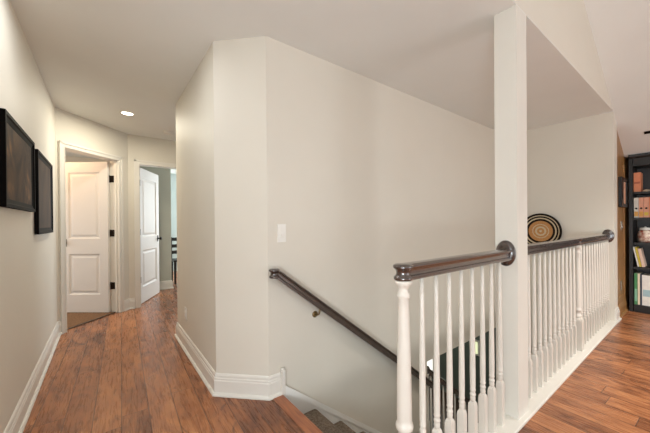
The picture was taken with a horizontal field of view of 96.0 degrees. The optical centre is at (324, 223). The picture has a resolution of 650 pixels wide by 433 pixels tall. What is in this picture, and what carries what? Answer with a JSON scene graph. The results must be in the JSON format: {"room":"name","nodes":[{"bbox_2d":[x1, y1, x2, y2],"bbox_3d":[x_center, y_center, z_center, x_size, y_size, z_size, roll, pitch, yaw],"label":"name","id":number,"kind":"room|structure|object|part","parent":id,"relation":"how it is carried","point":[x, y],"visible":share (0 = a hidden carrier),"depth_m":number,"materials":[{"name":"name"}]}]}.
{"room":"upstairs hallway","nodes":[
{"label":"upstairs hallway","id":0,"kind":"room"},
{"bbox_2d":[0,0,56,432],"bbox_3d":[-1.854,-0.030,1.677,0.120,2.440,3.543,-1,0,-37],"label":"wall","id":1,"kind":"structure","parent":0,"point":[28,260],"depth_m":1.84,"materials":[{"name":"beige paint"}]},
{"bbox_2d":[0,108,35,211],"bbox_3d":[-1.801,-0.322,1.730,0.024,0.480,0.760,-1,0,-37],"label":"framed picture","id":2,"kind":"object","parent":1,"relation":"attached to","point":[17,149],"visible":1,"depth_m":1.64,"materials":[{"name":"black wood"}]},
{"bbox_2d":[7,123,31,204],"bbox_3d":[-1.805,-0.322,1.727,0.010,0.388,0.668,-1,0,-37],"label":"painting","id":3,"kind":"object","parent":2,"relation":"attached to","point":[19,150],"depth_m":1.69},
{"bbox_2d":[4,321,62,432],"bbox_3d":[-1.786,1.115,1.738,0.042,0.148,3.564,-1,0,-37],"label":"baseboard","id":4,"kind":"structure","parent":1,"relation":"attached to","point":[17,423],"depth_m":1.98,"materials":[{"name":"white paint"}]},
{"bbox_2d":[34,149,52,234],"bbox_3d":[-2.337,-0.233,2.440,0.024,0.626,0.760,-1,0,-37],"label":"framed picture","id":5,"kind":"object","parent":1,"relation":"attached to","point":[43,216],"visible":0.96,"depth_m":2.38,"materials":[{"name":"black wood"}]},
{"bbox_2d":[39,159,50,227],"bbox_3d":[-2.341,-0.233,2.437,0.010,0.534,0.668,-1,0,-37],"label":"painting","id":6,"kind":"object","parent":5,"relation":"attached to","point":[44,168],"depth_m":2.44},
{"bbox_2d":[65,156,110,281],"bbox_3d":[-4.361,-0.016,3.791,3.010,2.440,3.093,-1,0,-37],"label":"wall","id":7,"kind":"structure","parent":0,"point":[67,158],"depth_m":5.54,"materials":[{"name":"beige paint"}]},
{"bbox_2d":[55,107,128,320],"bbox_3d":[-2.861,-0.028,3.653,0.120,2.440,1.046,0,0,8],"label":"wall","id":8,"kind":"structure","parent":0,"point":[69,127],"depth_m":3.54,"materials":[{"name":"beige paint"}]},
{"bbox_2d":[65,162,114,311],"bbox_3d":[-3.183,0.180,3.889,0.709,2.003,0.169,0,0,7],"label":"door","id":9,"kind":"structure","parent":8,"relation":"in","point":[88,232],"depth_m":3.90,"materials":[{"name":"white paint"}]},
{"bbox_2d":[58,140,124,333],"bbox_3d":[-2.859,0.145,3.574,0.142,2.091,0.827,0,0,8],"label":"door frame","id":10,"kind":"structure","parent":8,"relation":"attached to","point":[116,162],"depth_m":3.91,"materials":[{"name":"white paint"}]},
{"bbox_2d":[140,168,161,303],"bbox_3d":[-2.806,0.174,4.611,0.168,2.003,0.797,0,0,-7],"label":"door","id":11,"kind":"structure","parent":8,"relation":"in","point":[149,192],"depth_m":4.62,"materials":[{"name":"white paint"}]},
{"bbox_2d":[127,134,175,297],"bbox_3d":[-1.449,-0.045,5.130,3.328,2.440,0.120,-1,0,-37],"label":"wall","id":12,"kind":"structure","parent":0,"point":[139,147],"depth_m":4.12,"materials":[{"name":"beige paint"}]},
{"bbox_2d":[124,298,134,310],"bbox_3d":[-2.714,1.115,4.052,0.058,0.148,0.158,0,0,24],"label":"baseboard","id":13,"kind":"structure","parent":12,"relation":"attached to","point":[129,303],"depth_m":4.07,"materials":[{"name":"white paint"}]},
{"bbox_2d":[134,159,175,307],"bbox_3d":[-2.360,0.139,4.428,0.884,2.091,0.142,-1,0,-37],"label":"door frame","id":14,"kind":"structure","parent":12,"relation":"attached to","point":[137,163],"depth_m":4.14,"materials":[{"name":"white paint"}]},
{"bbox_2d":[140,166,171,280],"bbox_3d":[-3.727,-0.029,6.083,0.585,2.440,2.200,-1,0,-37],"label":"wall","id":15,"kind":"structure","parent":0,"point":[164,175],"depth_m":5.32,"materials":[{"name":"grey paint"}]},
{"bbox_2d":[159,280,173,289],"bbox_3d":[-3.094,1.114,5.286,0.615,0.148,0.230,-1,0,-37],"label":"baseboard","id":16,"kind":"structure","parent":15,"relation":"attached to","point":[168,284],"depth_m":5.31,"materials":[{"name":"white paint"}]},
{"bbox_2d":[171,173,176,270],"bbox_3d":[-3.083,-0.041,7.885,2.615,2.440,0.100,-1,0,-37],"label":"wall","id":17,"kind":"structure","parent":0,"point":[173,176],"depth_m":7.30,"materials":[{"name":"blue paint"}]},
{"bbox_2d":[10,0,612,173],"bbox_3d":[-2.040,-1.306,4.092,7.700,0.100,7.616,-1,0,-37],"label":"ceiling","id":18,"kind":"structure","parent":0,"point":[96,60],"depth_m":2.11,"materials":[{"name":"paint"}]},
{"bbox_2d":[119,111,134,115],"bbox_3d":[-2.244,-1.249,3.321,0.150,0.007,0.150,-1,0,-37],"label":"recessed light","id":19,"kind":"object","parent":18,"relation":"in","point":[126,113],"visible":1,"depth_m":3.32,"materials":[{"name":"white paint"}]},
{"bbox_2d":[163,130,172,134],"bbox_3d":[-2.136,-1.237,3.981,0.130,0.037,0.130,-1,0,-37],"label":"smoke detector","id":20,"kind":"object","parent":18,"relation":"attached to","point":[167,132],"visible":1,"depth_m":3.95,"materials":[{"name":"white plastic"}]},
{"bbox_2d":[176,36,495,432],"bbox_3d":[0.561,1.304,3.682,4.089,5.160,1.592,-1,0,-37],"label":"wall","id":21,"kind":"structure","parent":0,"point":[364,176],"depth_m":2.34,"materials":[{"name":"beige paint"}]},
{"bbox_2d":[184,307,186,319],"bbox_3d":[-1.318,0.847,2.762,0.010,0.115,0.070,-1,0,-37],"label":"wall outlet","id":22,"kind":"object","parent":21,"relation":"attached to","point":[185,308],"visible":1,"depth_m":2.75,"materials":[{"name":"white plastic"}]},
{"bbox_2d":[174,322,283,400],"bbox_3d":[0.068,1.094,3.311,2.919,0.148,1.652,-1,0,-37],"label":"baseboard","id":23,"kind":"structure","parent":21,"relation":"attached to","point":[241,386],"depth_m":2.00,"materials":[{"name":"white paint"}]},
{"bbox_2d":[277,224,285,241],"bbox_3d":[-0.298,0.065,2.029,0.068,0.125,0.016,-1,0,-37],"label":"light switch","id":24,"kind":"object","parent":21,"relation":"attached to","point":[281,228],"visible":1,"depth_m":2.02,"materials":[{"name":"white plastic"}]},
{"bbox_2d":[280,367,285,396],"bbox_3d":[-0.291,1.095,2.023,0.032,0.203,0.032,-1,0,-37],"label":"trim","id":25,"kind":"structure","parent":21,"relation":"attached to","point":[282,370],"depth_m":2.01,"materials":[{"name":"white paint"}]},
{"bbox_2d":[269,268,433,389],"bbox_3d":[0.381,1.001,2.487,1.872,1.428,0.099,-1,0,-37],"label":"wall handrail","id":26,"kind":"object","parent":21,"relation":"attached to","point":[275,273],"visible":0.84,"depth_m":2.20,"materials":[{"name":"brown wood"}]},
{"bbox_3d":[-0.335,0.326,1.933,0.074,0.062,0.074,-1,0,-37],"label":"rail","id":27,"kind":"part","parent":26,"relation":"part of","materials":[{"name":"brown wood"}]},
{"bbox_2d":[427,365,469,432],"bbox_3d":[1.769,2.612,3.656,1.775,2.196,0.080,-1,0,-37],"label":"stair railing","id":28,"kind":"object","parent":21,"relation":"attached to","point":[430,372],"visible":0.34,"depth_m":3.29,"materials":[{"name":"brown wood"}]},
{"bbox_3d":[1.088,2.011,3.143,0.072,0.830,0.072,-1,0,-37],"label":"newel post","id":29,"kind":"part","parent":28,"relation":"part of","materials":[{"name":"white paint"}]},
{"bbox_3d":[1.781,2.214,3.666,1.737,1.340,0.062,-1,0,-37],"label":"handrail","id":30,"kind":"part","parent":28,"relation":"part of","materials":[{"name":"brown wood"}]},
{"bbox_2d":[23,271,649,432],"bbox_3d":[0.133,1.310,2.415,8.900,0.284,12.700,-1,0,-37],"label":"floor","id":31,"kind":"structure","parent":0,"point":[128,371],"depth_m":2.07,"materials":[{"name":"brown wood"}]},
{"bbox_2d":[67,312,115,329],"bbox_3d":[-2.862,1.185,3.580,0.040,0.006,0.710,0,0,8],"label":"threshold","id":32,"kind":"object","parent":31,"relation":"on","point":[112,312],"visible":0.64,"depth_m":3.55,"materials":[{"name":"brown wood"}]},
{"bbox_2d":[171,237,176,283],"bbox_3d":[-2.908,0.729,6.017,0.440,0.910,0.430,-1,0,-37],"label":"chair","id":33,"kind":"object","parent":31,"relation":"on","point":[174,260],"visible":0.24,"depth_m":6.03,"materials":[{"name":"black wood"}]},
{"bbox_3d":[-3.027,0.495,6.171,0.440,0.440,0.040,-1,0,-37],"label":"backrest","id":34,"kind":"part","parent":33,"relation":"part of","materials":[{"name":"black wood"}]},
{"bbox_3d":[-2.946,0.970,5.755,0.044,0.430,0.044,-1,0,-37],"label":"leg","id":35,"kind":"part","parent":33,"relation":"part of","materials":[{"name":"black wood"}]},
{"bbox_2d":[273,395,322,432],"bbox_3d":[-0.034,1.188,1.611,0.077,0.034,0.988,-1,0,-37],"label":"nosing","id":36,"kind":"structure","parent":31,"relation":"on","point":[304,423],"depth_m":1.79,"materials":[{"name":"red wood"}]},
{"bbox_2d":[494,4,527,419],"bbox_3d":[1.143,-0.055,1.797,0.153,2.440,0.121,-1,0,-37],"label":"column","id":37,"kind":"structure","parent":31,"relation":"on","point":[510,77],"depth_m":1.75,"materials":[{"name":"white paint"}]},
{"bbox_2d":[628,152,649,313],"bbox_3d":[4.406,0.120,3.474,0.364,2.025,1.074,-1,0,-37],"label":"bookcase","id":38,"kind":"object","parent":31,"relation":"on","point":[640,162],"visible":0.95,"depth_m":3.80,"materials":[{"name":"black wood"}]},
{"bbox_3d":[4.102,0.129,3.896,0.340,2.010,0.034,-1,0,-37],"label":"panel","id":39,"kind":"part","parent":38,"relation":"part of","materials":[{"name":"black wood"}]},
{"bbox_2d":[633,246,638,266],"bbox_3d":[4.093,0.424,3.838,0.190,0.254,0.056,-1,0,-37],"label":"book","id":40,"kind":"object","parent":38,"relation":"on","point":[635,246],"visible":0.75,"depth_m":3.78,"materials":[{"name":"paper"}]},
{"bbox_2d":[634,271,638,303],"bbox_3d":[4.115,0.839,3.855,0.241,0.400,0.028,-1,0,-37],"label":"book","id":41,"kind":"object","parent":38,"relation":"on","point":[637,272],"visible":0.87,"depth_m":3.79,"materials":[{"name":"paper"}]},
{"bbox_2d":[634,198,638,217],"bbox_3d":[4.101,-0.208,3.840,0.223,0.255,0.041,-1,0,-37],"label":"ring binder","id":42,"kind":"object","parent":38,"relation":"on","point":[636,200],"visible":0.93,"depth_m":3.77,"materials":[{"name":"paper"}]},
{"bbox_2d":[634,172,642,191],"bbox_3d":[4.097,-0.536,3.826,0.201,0.250,0.062,-1,0,-37],"label":"book","id":43,"kind":"object","parent":38,"relation":"on","point":[638,177],"visible":0.87,"depth_m":3.77,"materials":[{"name":"paper"}]},
{"bbox_2d":[635,247,641,266],"bbox_3d":[4.105,0.427,3.822,0.190,0.249,0.060,-1,0,-37],"label":"book","id":44,"kind":"object","parent":38,"relation":"on","point":[636,248],"visible":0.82,"depth_m":3.77,"materials":[{"name":"paper"}]},
{"bbox_3d":[4.390,-0.817,3.465,0.344,0.150,1.074,-1,0,-37],"label":"crown","id":45,"kind":"part","parent":38,"relation":"part of","materials":[{"name":"black wood"}]},
{"bbox_2d":[638,271,641,304],"bbox_3d":[4.131,0.839,3.835,0.240,0.400,0.020,-1,0,-37],"label":"book","id":46,"kind":"object","parent":38,"relation":"on","point":[640,272],"visible":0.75,"depth_m":3.76,"materials":[{"name":"paper"}]},
{"bbox_2d":[639,197,643,217],"bbox_3d":[4.128,-0.209,3.805,0.223,0.255,0.041,-1,0,-37],"label":"ring binder","id":47,"kind":"object","parent":38,"relation":"on","point":[641,200],"visible":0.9,"depth_m":3.74,"materials":[{"name":"paper"}]},
{"bbox_3d":[4.406,-0.398,3.476,0.312,0.028,0.994,-1,0,-37],"label":"shelf","id":48,"kind":"part","parent":38,"relation":"part of","materials":[{"name":"black wood"}]},
{"bbox_2d":[640,272,643,304],"bbox_3d":[4.143,0.841,3.819,0.240,0.395,0.014,-1,0,-37],"label":"book","id":49,"kind":"object","parent":38,"relation":"on","point":[642,273],"visible":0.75,"depth_m":3.75,"materials":[{"name":"paper"}]},
{"bbox_3d":[4.409,-0.068,3.477,0.312,0.028,0.994,-1,0,-37],"label":"shelf","id":50,"kind":"part","parent":38,"relation":"part of","materials":[{"name":"black wood"}]},
{"bbox_3d":[4.411,0.252,3.478,0.312,0.028,0.994,-1,0,-37],"label":"shelf","id":51,"kind":"part","parent":38,"relation":"part of","materials":[{"name":"black wood"}]},
{"bbox_3d":[4.414,0.567,3.479,0.312,0.028,0.994,-1,0,-37],"label":"shelf","id":52,"kind":"part","parent":38,"relation":"part of","materials":[{"name":"black wood"}]},
{"bbox_2d":[638,248,646,266],"bbox_3d":[4.122,0.434,3.800,0.190,0.236,0.065,-1,0,-37],"label":"book","id":53,"kind":"object","parent":38,"relation":"on","point":[640,250],"visible":1,"depth_m":3.75,"materials":[{"name":"paper"}]},
{"bbox_3d":[4.543,0.116,3.578,0.020,1.990,0.994,-1,0,-37],"label":"panel","id":54,"kind":"part","parent":38,"relation":"part of","materials":[{"name":"black wood"}]},
{"bbox_2d":[638,226,649,242],"bbox_3d":[4.125,0.137,3.767,0.140,0.204,0.140,-1,0,-37],"label":"glass jar","id":55,"kind":"object","parent":38,"relation":"on","point":[643,233],"visible":0.99,"depth_m":3.73,"materials":[{"name":"white glass"}]},
{"bbox_2d":[642,273,649,305],"bbox_3d":[4.174,0.846,3.777,0.241,0.385,0.088,-1,0,-37],"label":"book","id":56,"kind":"object","parent":38,"relation":"on","point":[645,277],"visible":1,"depth_m":3.71,"materials":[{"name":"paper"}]},
{"bbox_2d":[644,197,648,216],"bbox_3d":[4.154,-0.209,3.770,0.223,0.255,0.041,-1,0,-37],"label":"ring binder","id":57,"kind":"object","parent":38,"relation":"on","point":[646,199],"visible":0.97,"depth_m":3.70,"materials":[{"name":"paper"}]},
{"bbox_2d":[429,387,467,432],"bbox_3d":[0.510,3.980,5.023,6.000,0.200,5.780,-1,0,-37],"label":"floor","id":58,"kind":"structure","parent":0,"point":[445,393],"depth_m":6.12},
{"bbox_2d":[286,386,381,432],"bbox_3d":[1.450,2.518,2.739,3.628,2.836,0.976,-1,0,-37],"label":"staircase","id":59,"kind":"structure","parent":58,"relation":"on","point":[327,419],"depth_m":2.15,"materials":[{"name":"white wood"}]},
{"bbox_2d":[429,328,495,404],"bbox_3d":[0.489,2.665,4.949,5.900,2.430,5.880,-1,0,-37],"label":"wall","id":60,"kind":"structure","parent":0,"point":[455,352],"depth_m":6.28,"materials":[{"name":"green paint"}]},
{"bbox_2d":[427,358,433,370],"bbox_3d":[2.425,3.297,7.080,0.052,0.400,0.490,-1,0,-37],"label":"window","id":61,"kind":"structure","parent":60,"relation":"in","point":[430,363],"depth_m":6.92,"materials":[{"name":"white glass"}]},
{"bbox_2d":[469,339,479,356],"bbox_3d":[3.137,2.582,6.128,0.052,0.315,0.210,-1,0,-37],"label":"window","id":62,"kind":"structure","parent":60,"relation":"in","point":[477,342],"depth_m":6.07,"materials":[{"name":"glass"}]},
{"bbox_3d":[3.121,2.582,6.116,0.012,0.235,0.130,-1,0,-37],"label":"pane","id":63,"kind":"part","parent":62,"relation":"part of","materials":[{"name":"beige glass"}]},
{"bbox_2d":[513,0,628,306],"bbox_3d":[0.780,-0.992,1.525,8.900,4.322,0.121,-1,0,-37],"label":"wall","id":64,"kind":"structure","parent":0,"point":[565,23],"depth_m":2.53,"materials":[{"name":"beige paint"}]},
{"bbox_2d":[467,320,617,432],"bbox_3d":[1.821,1.298,2.300,3.745,0.320,0.171,-1,0,-37],"label":"trim","id":65,"kind":"structure","parent":64,"relation":"attached to","point":[512,425],"depth_m":2.08,"materials":[{"name":"white paint"}]},
{"bbox_2d":[393,240,515,432],"bbox_3d":[0.679,0.627,1.445,1.022,1.047,0.108,-1,0,-37],"label":"stair railing","id":66,"kind":"object","parent":65,"relation":"on","point":[484,417],"visible":1,"depth_m":1.35,"materials":[{"name":"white wood"}]},
{"bbox_3d":[0.313,0.688,1.155,0.086,0.933,0.086,-1,0,-37],"label":"newel post","id":67,"kind":"part","parent":66,"relation":"part of","materials":[{"name":"white paint"}]},
{"bbox_3d":[0.693,0.185,1.444,0.950,0.065,0.065,-1,0,-37],"label":"handrail","id":68,"kind":"part","parent":66,"relation":"part of","materials":[{"name":"brown wood"}]},
{"bbox_2d":[527,229,613,397],"bbox_3d":[2.264,0.605,2.629,2.628,1.057,0.108,-1,0,-37],"label":"stair railing","id":69,"kind":"object","parent":65,"relation":"on","point":[582,309],"visible":0.96,"depth_m":2.42,"materials":[{"name":"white wood"}]},
{"bbox_3d":[2.252,0.158,2.621,2.606,0.065,0.065,-1,0,-37],"label":"handrail","id":70,"kind":"part","parent":69,"relation":"part of","materials":[{"name":"brown wood"}]},
{"bbox_3d":[2.282,0.661,2.643,0.074,0.943,0.074,-1,0,-37],"label":"newel post","id":71,"kind":"part","parent":69,"relation":"part of","materials":[{"name":"white paint"}]},
{"bbox_2d":[617,165,625,304],"bbox_3d":[3.711,0.113,3.670,0.555,1.750,0.008,-1,0,-37],"label":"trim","id":72,"kind":"structure","parent":64,"relation":"attached to","point":[620,217],"depth_m":3.76,"materials":[{"name":"brown wood"}]},
{"bbox_2d":[615,299,627,322],"bbox_3d":[3.664,1.064,3.610,0.760,0.148,0.042,-1,0,-37],"label":"baseboard","id":73,"kind":"structure","parent":64,"relation":"attached to","point":[622,306],"depth_m":3.58,"materials":[{"name":"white wood"}]},
{"bbox_2d":[618,176,627,207],"bbox_3d":[3.758,-0.393,3.689,0.390,0.370,0.032,-1,0,-37],"label":"framed picture","id":74,"kind":"object","parent":64,"relation":"attached to","point":[622,182],"visible":1,"depth_m":3.58,"materials":[{"name":"black wood"}]},
{"bbox_2d":[623,182,625,203],"bbox_3d":[3.779,-0.393,3.710,0.230,0.280,0.016,-1,0,-37],"label":"print","id":75,"kind":"object","parent":74,"relation":"attached to","point":[624,183],"depth_m":3.73},
{"bbox_2d":[527,112,617,354],"bbox_3d":[3.047,1.262,3.940,0.190,5.202,1.253,-1,0,-37],"label":"wall","id":76,"kind":"structure","parent":0,"point":[572,165],"depth_m":3.65,"materials":[{"name":"beige paint"}]},
{"bbox_2d":[527,213,561,243],"bbox_3d":[2.892,0.099,3.928,0.046,0.476,0.476,-1,0,-37],"label":"disc","id":77,"kind":"object","parent":76,"relation":"attached to","point":[541,227],"visible":0.8,"depth_m":3.91,"materials":[{"name":"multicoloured wicker"}]},
{"bbox_2d":[583,0,649,159],"bbox_3d":[2.333,-2.066,-0.547,8.900,2.426,5.305,-1,0,-37],"label":"ceiling","id":78,"kind":"structure","parent":0,"point":[620,29],"depth_m":2.88,"materials":[{"name":"paint"}]}
]}

